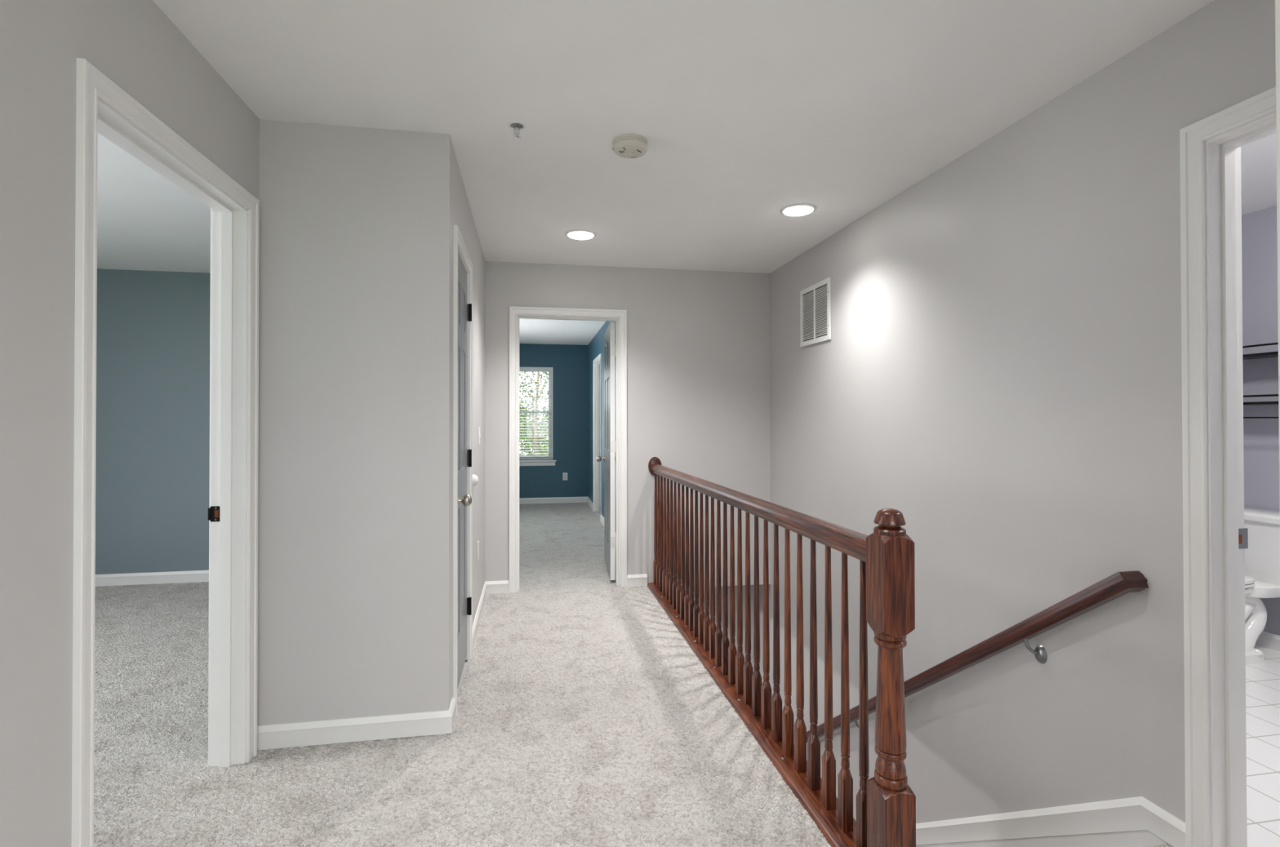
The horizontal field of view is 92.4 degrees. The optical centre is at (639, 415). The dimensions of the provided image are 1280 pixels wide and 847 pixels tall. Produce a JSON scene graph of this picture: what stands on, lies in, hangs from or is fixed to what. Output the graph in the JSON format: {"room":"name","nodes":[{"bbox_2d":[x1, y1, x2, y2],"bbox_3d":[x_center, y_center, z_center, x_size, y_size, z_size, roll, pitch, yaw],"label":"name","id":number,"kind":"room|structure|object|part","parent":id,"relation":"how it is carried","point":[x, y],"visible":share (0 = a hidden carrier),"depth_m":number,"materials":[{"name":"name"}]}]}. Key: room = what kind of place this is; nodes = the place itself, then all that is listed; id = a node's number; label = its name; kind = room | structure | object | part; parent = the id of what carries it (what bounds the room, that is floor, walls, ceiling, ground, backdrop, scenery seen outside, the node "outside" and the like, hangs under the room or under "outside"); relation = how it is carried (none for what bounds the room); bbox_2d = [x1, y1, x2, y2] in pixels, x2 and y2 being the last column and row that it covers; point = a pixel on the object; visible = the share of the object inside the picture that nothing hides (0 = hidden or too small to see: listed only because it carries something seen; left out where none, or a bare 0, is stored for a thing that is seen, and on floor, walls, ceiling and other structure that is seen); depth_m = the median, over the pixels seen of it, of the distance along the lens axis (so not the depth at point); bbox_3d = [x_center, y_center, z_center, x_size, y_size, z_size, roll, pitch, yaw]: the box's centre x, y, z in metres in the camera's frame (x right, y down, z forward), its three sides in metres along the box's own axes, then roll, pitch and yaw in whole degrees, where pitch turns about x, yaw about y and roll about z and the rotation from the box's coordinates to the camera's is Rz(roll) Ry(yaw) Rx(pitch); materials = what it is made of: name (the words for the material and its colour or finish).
{"room":"upstairs hallway","nodes":[
{"label":"upstairs hallway","id":0,"kind":"room"},
{"bbox_2d":[0,0,259,846],"bbox_3d":[-1.011,0.040,-0.576,0.115,2.440,6.222,0,0,-10],"label":"wall","id":1,"kind":"structure","parent":0,"point":[133,43],"depth_m":1.33,"materials":[{"name":"paint"}]},
{"bbox_2d":[71,57,259,846],"bbox_3d":[-1.449,0.228,1.870,0.151,2.114,0.937,0,0,-10],"label":"door frame","id":2,"kind":"structure","parent":1,"relation":"in","point":[103,108],"depth_m":2.25,"materials":[{"name":"white paint"}]},
{"bbox_3d":[-1.514,0.228,1.858,0.018,2.114,0.937,0,0,-10],"label":"casing","id":3,"kind":"part","parent":2,"relation":"part of","materials":[{"name":"white paint"}]},
{"bbox_3d":[-1.568,0.362,2.258,0.039,0.057,0.005,0,0,-10],"label":"strike plate","id":4,"kind":"part","parent":2,"relation":"part of","materials":[{"name":"brown metal"}]},
{"bbox_2d":[95,268,210,574],"bbox_3d":[-3.595,0.087,4.890,3.046,2.440,0.115,0,0,-10],"label":"wall","id":5,"kind":"structure","parent":0,"point":[153,449],"depth_m":4.79,"materials":[{"name":"paint"}]},
{"bbox_2d":[94,570,208,586],"bbox_3d":[-3.582,1.266,4.817,3.046,0.089,0.014,0,0,-10],"label":"baseboard","id":6,"kind":"structure","parent":5,"relation":"attached to","point":[190,576],"depth_m":4.77,"materials":[{"name":"white paint"}]},
{"bbox_2d":[93,582,244,846],"bbox_3d":[-2.850,1.291,3.040,2.461,0.001,3.770,0,0,-10],"label":"floor","id":7,"kind":"structure","parent":0,"point":[153,780],"depth_m":2.64,"materials":[{"name":"carpet"}]},
{"bbox_2d":[257,119,453,725],"bbox_3d":[-1.141,0.065,2.502,0.713,2.440,0.115,0,0,-10],"label":"wall","id":8,"kind":"structure","parent":0,"point":[355,468],"depth_m":2.44,"materials":[{"name":"paint"}]},
{"bbox_2d":[257,696,456,750],"bbox_3d":[-1.133,1.244,2.495,0.728,0.089,0.146,0,0,-10],"label":"baseboard","id":9,"kind":"structure","parent":8,"relation":"attached to","point":[274,736],"depth_m":2.42,"materials":[{"name":"white paint"}]},
{"bbox_2d":[452,147,485,697],"bbox_3d":[-1.026,0.073,3.555,0.115,2.440,1.918,0,0,-10],"label":"wall","id":10,"kind":"structure","parent":0,"point":[463,218],"depth_m":3.82,"materials":[{"name":"paint"}]},
{"bbox_2d":[453,224,472,716],"bbox_3d":[-0.888,0.236,2.975,0.182,2.114,0.696,0,0,-10],"label":"door","id":11,"kind":"structure","parent":10,"relation":"in","point":[462,264],"depth_m":3.01,"materials":[{"name":"white paint"}]},
{"bbox_3d":[-0.795,0.382,2.765,0.073,0.064,0.064,0,0,-10],"label":"knob","id":12,"kind":"part","parent":11,"relation":"part of","materials":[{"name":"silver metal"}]},
{"bbox_2d":[472,474,478,486],"bbox_3d":[-0.948,0.372,3.540,0.032,0.068,0.068,0,0,-10],"label":"door stop","id":13,"kind":"object","parent":10,"relation":"attached to","point":[475,479],"visible":0.97,"depth_m":3.52,"materials":[{"name":"white plastic"}]},
{"bbox_2d":[477,540,479,560],"bbox_3d":[-1.020,0.850,3.867,0.007,0.115,0.072,0,0,-10],"label":"wall outlet","id":14,"kind":"object","parent":10,"relation":"attached to","point":[478,540],"visible":1,"depth_m":3.87,"materials":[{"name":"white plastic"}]},
{"bbox_2d":[478,426,480,445],"bbox_3d":[-1.031,0.131,3.946,0.012,0.115,0.072,0,0,-10],"label":"light switch","id":15,"kind":"object","parent":10,"relation":"attached to","point":[479,434],"visible":1,"depth_m":3.94,"materials":[{"name":"white plastic"}]},
{"bbox_3d":[-1.034,0.131,3.946,0.006,0.115,0.072,0,0,-10],"label":"plate","id":16,"kind":"part","parent":15,"relation":"part of","materials":[{"name":"white plastic"}]},
{"bbox_2d":[471,580,509,651],"bbox_3d":[-0.946,1.256,3.922,0.173,0.089,1.205,0,0,-10],"label":"baseboard","id":17,"kind":"structure","parent":10,"relation":"attached to","point":[490,587],"depth_m":4.43,"materials":[{"name":"white paint"}]},
{"bbox_2d":[176,707,831,846],"bbox_3d":[-0.445,1.280,2.039,1.922,0.001,1.022,0,0,-10],"label":"floor","id":18,"kind":"structure","parent":0,"point":[695,779],"depth_m":2.10,"materials":[{"name":"carpet"}]},
{"bbox_2d":[647,457,915,846],"bbox_3d":[0.396,0.784,3.153,0.126,1.049,3.200,0,0,-10],"label":"balustrade","id":19,"kind":"object","parent":18,"relation":"on","point":[886,804],"visible":1,"depth_m":2.16,"materials":[{"name":"brown wood"}]},
{"bbox_3d":[0.396,1.288,3.148,0.126,0.040,3.199,0,0,-10],"label":"plate","id":20,"kind":"part","parent":19,"relation":"part of","materials":[{"name":"brown wood"}]},
{"bbox_3d":[0.390,0.389,3.192,0.065,0.068,3.092,0,0,-10],"label":"rail","id":21,"kind":"part","parent":19,"relation":"part of","materials":[{"name":"brown wood"}]},
{"bbox_3d":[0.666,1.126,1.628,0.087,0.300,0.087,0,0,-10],"label":"newel post","id":22,"kind":"part","parent":19,"relation":"part of","materials":[{"name":"brown wood"}]},
{"bbox_2d":[519,343,587,497],"bbox_3d":[-1.766,0.121,9.423,2.154,2.440,0.115,0,0,-10],"label":"wall","id":23,"kind":"structure","parent":0,"point":[569,362],"depth_m":9.47,"materials":[{"name":"paint"}]},
{"bbox_2d":[519,367,556,466],"bbox_3d":[-1.753,0.012,9.398,0.940,1.512,0.150,0,0,-10],"label":"window","id":24,"kind":"structure","parent":23,"relation":"in","point":[522,463],"depth_m":9.44,"materials":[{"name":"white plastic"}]},
{"bbox_3d":[-1.758,0.285,9.427,0.762,0.711,0.028,0,0,-10],"label":"sash","id":25,"kind":"part","parent":24,"relation":"part of","materials":[{"name":"white plastic"}]},
{"bbox_3d":[-1.764,-0.373,9.460,0.762,0.671,0.028,0,0,-10],"label":"sash","id":26,"kind":"part","parent":24,"relation":"part of","materials":[{"name":"white plastic"}]},
{"bbox_2d":[519,368,551,460],"bbox_3d":[-1.751,-0.029,9.384,0.802,1.405,0.060,0,0,-10],"label":"window blind","id":27,"kind":"object","parent":24,"relation":"attached to","point":[547,370],"visible":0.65,"depth_m":9.41,"materials":[{"name":"white plastic"}]},
{"bbox_3d":[-1.751,0.663,9.385,0.802,0.020,0.036,0,0,-10],"label":"rail","id":28,"kind":"part","parent":27,"relation":"part of","materials":[{"name":"white plastic"}]},
{"bbox_3d":[-1.748,0.692,9.366,0.940,0.026,0.095,0,0,-10],"label":"sill","id":29,"kind":"part","parent":24,"relation":"part of","materials":[{"name":"white paint"}]},
{"bbox_2d":[519,497,593,511],"bbox_3d":[-1.670,1.296,8.884,1.924,0.089,0.962,0,0,-10],"label":"baseboard","id":30,"kind":"structure","parent":23,"relation":"attached to","point":[554,500],"depth_m":9.41,"materials":[{"name":"white paint"}]},
{"bbox_2d":[562,472,567,480],"bbox_3d":[-1.154,0.937,9.464,0.073,0.117,0.008,0,0,-10],"label":"wall outlet","id":31,"kind":"object","parent":23,"relation":"attached to","point":[564,474],"visible":1,"depth_m":9.46,"materials":[{"name":"white plastic"}]},
{"bbox_2d":[519,502,616,590],"bbox_3d":[-1.329,1.321,6.980,1.924,0.001,4.830,0,0,-10],"label":"floor","id":32,"kind":"structure","parent":0,"point":[562,545],"depth_m":6.15,"materials":[{"name":"carpet"}]},
{"bbox_2d":[452,585,732,732],"bbox_3d":[-0.368,1.293,3.635,1.208,0.001,2.093,0,0,-10],"label":"floor","id":33,"kind":"structure","parent":0,"point":[540,656],"depth_m":3.20,"materials":[{"name":"carpet"}]},
{"bbox_2d":[587,320,615,519],"bbox_3d":[-0.322,0.126,7.198,0.155,2.490,4.775,0,0,-10],"label":"wall","id":34,"kind":"structure","parent":0,"point":[596,347],"depth_m":8.76,"materials":[{"name":"paint"}]},
{"bbox_2d":[593,353,601,521],"bbox_3d":[-0.514,0.277,8.163,0.133,2.114,0.881,0,0,-10],"label":"door","id":35,"kind":"structure","parent":34,"relation":"in","point":[597,361],"depth_m":8.53,"materials":[{"name":"white paint"}]},
{"bbox_2d":[600,514,604,526],"bbox_3d":[-0.232,1.273,6.268,0.014,0.089,2.932,0,0,-10],"label":"baseboard","id":36,"kind":"structure","parent":34,"relation":"attached to","point":[602,516],"depth_m":7.55,"materials":[{"name":"white paint"}]},
{"bbox_2d":[484,261,770,587],"bbox_3d":[-0.139,0.103,4.881,2.327,2.480,0.380,0,0,-10],"label":"wall","id":37,"kind":"structure","parent":0,"point":[699,402],"depth_m":4.76,"materials":[{"name":"paint"}]},
{"bbox_2d":[509,306,626,593],"bbox_3d":[-0.591,0.253,5.039,0.918,2.114,0.888,0,0,-10],"label":"door","id":38,"kind":"structure","parent":37,"relation":"in","point":[615,458],"depth_m":4.68,"materials":[{"name":"white paint"}]},
{"bbox_3d":[-0.349,0.385,5.466,0.075,0.064,0.064,0,0,-10],"label":"knob","id":39,"kind":"part","parent":38,"relation":"part of","materials":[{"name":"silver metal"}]},
{"bbox_2d":[626,573,647,586],"bbox_3d":[-0.021,1.261,4.692,0.158,0.089,0.014,0,0,-10],"label":"baseboard","id":40,"kind":"structure","parent":37,"relation":"attached to","point":[633,580],"depth_m":4.69,"materials":[{"name":"white paint"}]},
{"bbox_2d":[97,0,1276,345],"bbox_3d":[-0.584,-1.192,2.978,8.700,0.080,13.450,0,0,-10],"label":"ceiling","id":41,"kind":"structure","parent":0,"point":[746,111],"depth_m":2.23,"materials":[{"name":"paint"}]},
{"bbox_2d":[507,121,525,138],"bbox_3d":[-0.491,-1.133,2.447,0.073,0.048,0.073,0,0,-10],"label":"sprinkler","id":42,"kind":"object","parent":41,"relation":"attached to","point":[516,126],"visible":1,"depth_m":2.44,"materials":[{"name":"grey metal"}]},
{"bbox_3d":[-0.491,-1.134,2.447,0.018,0.044,0.019,0,-1,37],"label":"sprinkler frame","id":43,"kind":"part","parent":42,"relation":"part of","materials":[{"name":"silver metal"}]},
{"bbox_2d":[510,123,523,128],"bbox_3d":[-0.491,-1.156,2.447,0.055,0.002,0.055,0,-1,40],"label":"escutcheon","id":44,"kind":"object","parent":42,"relation":"on","point":[513,126],"depth_m":2.44,"materials":[{"name":"grey metal"}]},
{"bbox_2d":[564,229,596,239],"bbox_3d":[-0.374,-1.136,3.872,0.200,0.020,0.200,0,0,-10],"label":"recessed light","id":45,"kind":"object","parent":41,"relation":"in","point":[580,234],"visible":1,"depth_m":3.83,"materials":[{"name":"white plastic"}]},
{"bbox_2d":[613,133,647,158],"bbox_3d":[-0.041,-1.129,2.587,0.145,0.054,0.145,0,0,-10],"label":"smoke detector","id":46,"kind":"object","parent":41,"relation":"attached to","point":[626,145],"visible":1,"depth_m":2.54,"materials":[{"name":"beige plastic"}]},
{"bbox_2d":[779,203,816,216],"bbox_3d":[0.882,-1.141,3.423,0.200,0.020,0.200,0,0,-10],"label":"recessed light","id":47,"kind":"object","parent":41,"relation":"in","point":[799,209],"visible":1,"depth_m":3.39,"materials":[{"name":"white plastic"}]},
{"bbox_2d":[684,585,754,673],"bbox_3d":[-0.533,2.764,4.924,3.087,2.880,0.115,0,0,-10],"label":"wall","id":48,"kind":"structure","parent":0,"point":[752,660],"depth_m":5.12,"materials":[{"name":"paint"}]},
{"bbox_2d":[457,585,1279,846],"bbox_3d":[1.363,1.442,0.870,5.069,0.345,8.255,0,0,-10],"label":"floor","id":49,"kind":"structure","parent":0,"point":[1262,679],"depth_m":2.35,"materials":[{"name":"white tile"}]},
{"bbox_2d":[1244,506,1279,665],"bbox_3d":[3.047,0.902,3.306,0.864,0.770,0.505,0,0,-10],"label":"toilet","id":50,"kind":"object","parent":49,"relation":"on","point":[1262,556],"visible":0.12,"depth_m":3.22,"materials":[{"name":"white ceramic"}]},
{"bbox_3d":[2.951,0.875,3.289,0.500,0.016,0.380,0,0,-10],"label":"seat","id":51,"kind":"part","parent":50,"relation":"part of","materials":[{"name":"white plastic"}]},
{"bbox_3d":[2.951,0.850,3.290,0.500,0.026,0.380,0,0,-10],"label":"seat lid","id":52,"kind":"part","parent":50,"relation":"part of","materials":[{"name":"white plastic"}]},
{"bbox_3d":[2.954,1.086,3.288,0.675,0.402,0.370,0,0,-10],"label":"bowl","id":53,"kind":"part","parent":50,"relation":"part of","materials":[{"name":"white ceramic"}]},
{"bbox_3d":[3.362,0.724,3.364,0.200,0.325,0.472,0,0,-10],"label":"tank","id":54,"kind":"part","parent":50,"relation":"part of","materials":[{"name":"white ceramic"}]},
{"bbox_3d":[3.360,0.541,3.365,0.228,0.048,0.504,0,0,-10],"label":"tank lid","id":55,"kind":"part","parent":50,"relation":"part of","materials":[{"name":"white ceramic"}]},
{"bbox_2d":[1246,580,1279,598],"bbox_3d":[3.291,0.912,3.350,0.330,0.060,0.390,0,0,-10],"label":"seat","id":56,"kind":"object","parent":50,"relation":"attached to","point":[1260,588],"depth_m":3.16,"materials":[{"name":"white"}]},
{"bbox_2d":[759,0,1275,823],"bbox_3d":[1.429,1.516,3.047,0.115,5.340,4.520,0,0,-10],"label":"wall","id":57,"kind":"structure","parent":0,"point":[999,371],"depth_m":2.40,"materials":[{"name":"paint"}]},
{"bbox_2d":[800,277,831,347],"bbox_3d":[1.172,-0.683,4.120,0.015,0.398,0.430,0,0,-10],"label":"air vent","id":58,"kind":"object","parent":57,"relation":"in","point":[815,300],"visible":1,"depth_m":4.10,"materials":[{"name":"white metal"}]},
{"bbox_2d":[806,570,1148,742],"bbox_3d":[1.332,1.345,3.029,0.084,1.693,2.320,0,0,-10],"label":"wall handrail","id":59,"kind":"object","parent":57,"relation":"attached to","point":[1119,584],"visible":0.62,"depth_m":2.29,"materials":[{"name":"brown wood"}]},
{"bbox_2d":[1034,644,1047,664],"bbox_3d":[1.497,0.895,2.300,0.016,0.069,0.057,0,0,-10],"label":"bracket","id":60,"kind":"object","parent":57,"relation":"attached to","point":[1040,653],"depth_m":2.29,"materials":[{"name":"grey metal"}]},
{"bbox_2d":[915,796,1185,846],"bbox_3d":[1.335,2.352,3.208,0.014,2.299,2.916,0,0,-10],"label":"baseboard","id":61,"kind":"structure","parent":57,"relation":"attached to","point":[1132,822],"depth_m":2.17,"materials":[{"name":"white paint"}]},
{"bbox_2d":[1179,86,1275,846],"bbox_3d":[1.726,0.218,1.390,0.151,2.119,0.834,0,0,-10],"label":"door frame","id":62,"kind":"structure","parent":57,"relation":"in","point":[1215,537],"depth_m":1.74,"materials":[{"name":"white paint"}]},
{"bbox_3d":[1.714,0.350,1.746,0.036,0.058,0.003,0,0,-10],"label":"strike plate","id":63,"kind":"part","parent":62,"relation":"part of","materials":[{"name":"grey metal"}]},
{"bbox_3d":[1.792,0.218,1.402,0.018,2.119,0.834,0,0,-10],"label":"casing","id":64,"kind":"part","parent":62,"relation":"part of","materials":[{"name":"white paint"}]},
{"bbox_2d":[1143,843,1173,846],"bbox_3d":[1.172,1.275,1.642,0.887,0.001,0.240,0,0,-10],"label":"floor","id":65,"kind":"structure","parent":0,"point":[1162,845],"depth_m":1.83,"materials":[{"name":"carpet"}]},
{"bbox_2d":[1241,205,1279,635],"bbox_3d":[3.680,0.061,2.639,0.115,2.440,3.300,0,0,-10],"label":"wall","id":66,"kind":"structure","parent":0,"point":[1259,228],"depth_m":3.43,"materials":[{"name":"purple paint"}]},
{"bbox_2d":[1242,342,1278,418],"bbox_3d":[3.395,-0.189,3.378,0.184,0.408,0.803,0,0,-10],"label":"wall shelf","id":67,"kind":"object","parent":66,"relation":"attached to","point":[1271,354],"visible":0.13,"depth_m":3.30,"materials":[{"name":"black metal"}]},
{"bbox_3d":[3.395,-0.352,3.379,0.182,0.062,0.803,0,0,-10],"label":"guard rail","id":68,"kind":"part","parent":67,"relation":"part of","materials":[{"name":"black metal"}]},
{"bbox_3d":[3.395,-0.086,3.377,0.182,0.052,0.803,0,0,-10],"label":"guard rail","id":69,"kind":"part","parent":67,"relation":"part of","materials":[{"name":"black metal"}]},
{"bbox_2d":[1255,631,1279,652],"bbox_3d":[3.618,1.240,2.618,0.014,0.089,3.300,0,0,-10],"label":"baseboard","id":70,"kind":"structure","parent":66,"relation":"attached to","point":[1267,640],"depth_m":3.39,"materials":[{"name":"white paint"}]},
{"label":"outside","id":71,"kind":"structure","parent":0,"visible":0},
{"bbox_3d":[-6.205,4.648,34.663,80.000,0.200,49.500,0,0,-10],"label":"ground","id":72,"kind":"structure","parent":71,"visible":0},
{"bbox_2d":[519,372,548,455],"bbox_3d":[-2.305,0.527,13.453,2.474,7.794,2.445,0,0,-10],"label":"leafy tree","id":73,"kind":"object","parent":72,"relation":"on","point":[535,425],"visible":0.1,"depth_m":13.39,"materials":[{"name":"green plant"}]},
{"bbox_2d":[519,410,548,455],"bbox_3d":[-3.398,2.180,21.683,4.820,4.898,5.320,0,0,-17],"label":"leafy tree","id":74,"kind":"object","parent":72,"relation":"on","point":[529,433],"visible":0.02,"depth_m":21.76,"materials":[{"name":"green plant"}]},
{"bbox_2d":[519,397,548,455],"bbox_3d":[-7.241,1.949,28.701,7.476,5.994,7.353,0,0,-2],"label":"leafy tree","id":75,"kind":"object","parent":72,"relation":"on","point":[521,397],"visible":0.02,"depth_m":29.20,"materials":[{"name":"green plant"}]},
{"bbox_3d":[1.303,0.049,0.804,0.925,2.440,0.115,0,0,-10],"label":"wall","id":76,"kind":"structure","parent":0,"visible":0},
{"bbox_2d":[1275,0,1279,507],"bbox_3d":[0.836,0.121,0.720,0.020,2.305,0.132,0,0,-10],"label":"trim","id":77,"kind":"structure","parent":76,"relation":"attached to","point":[1277,2],"depth_m":0.78,"materials":[{"name":"white paint"}]}
]}

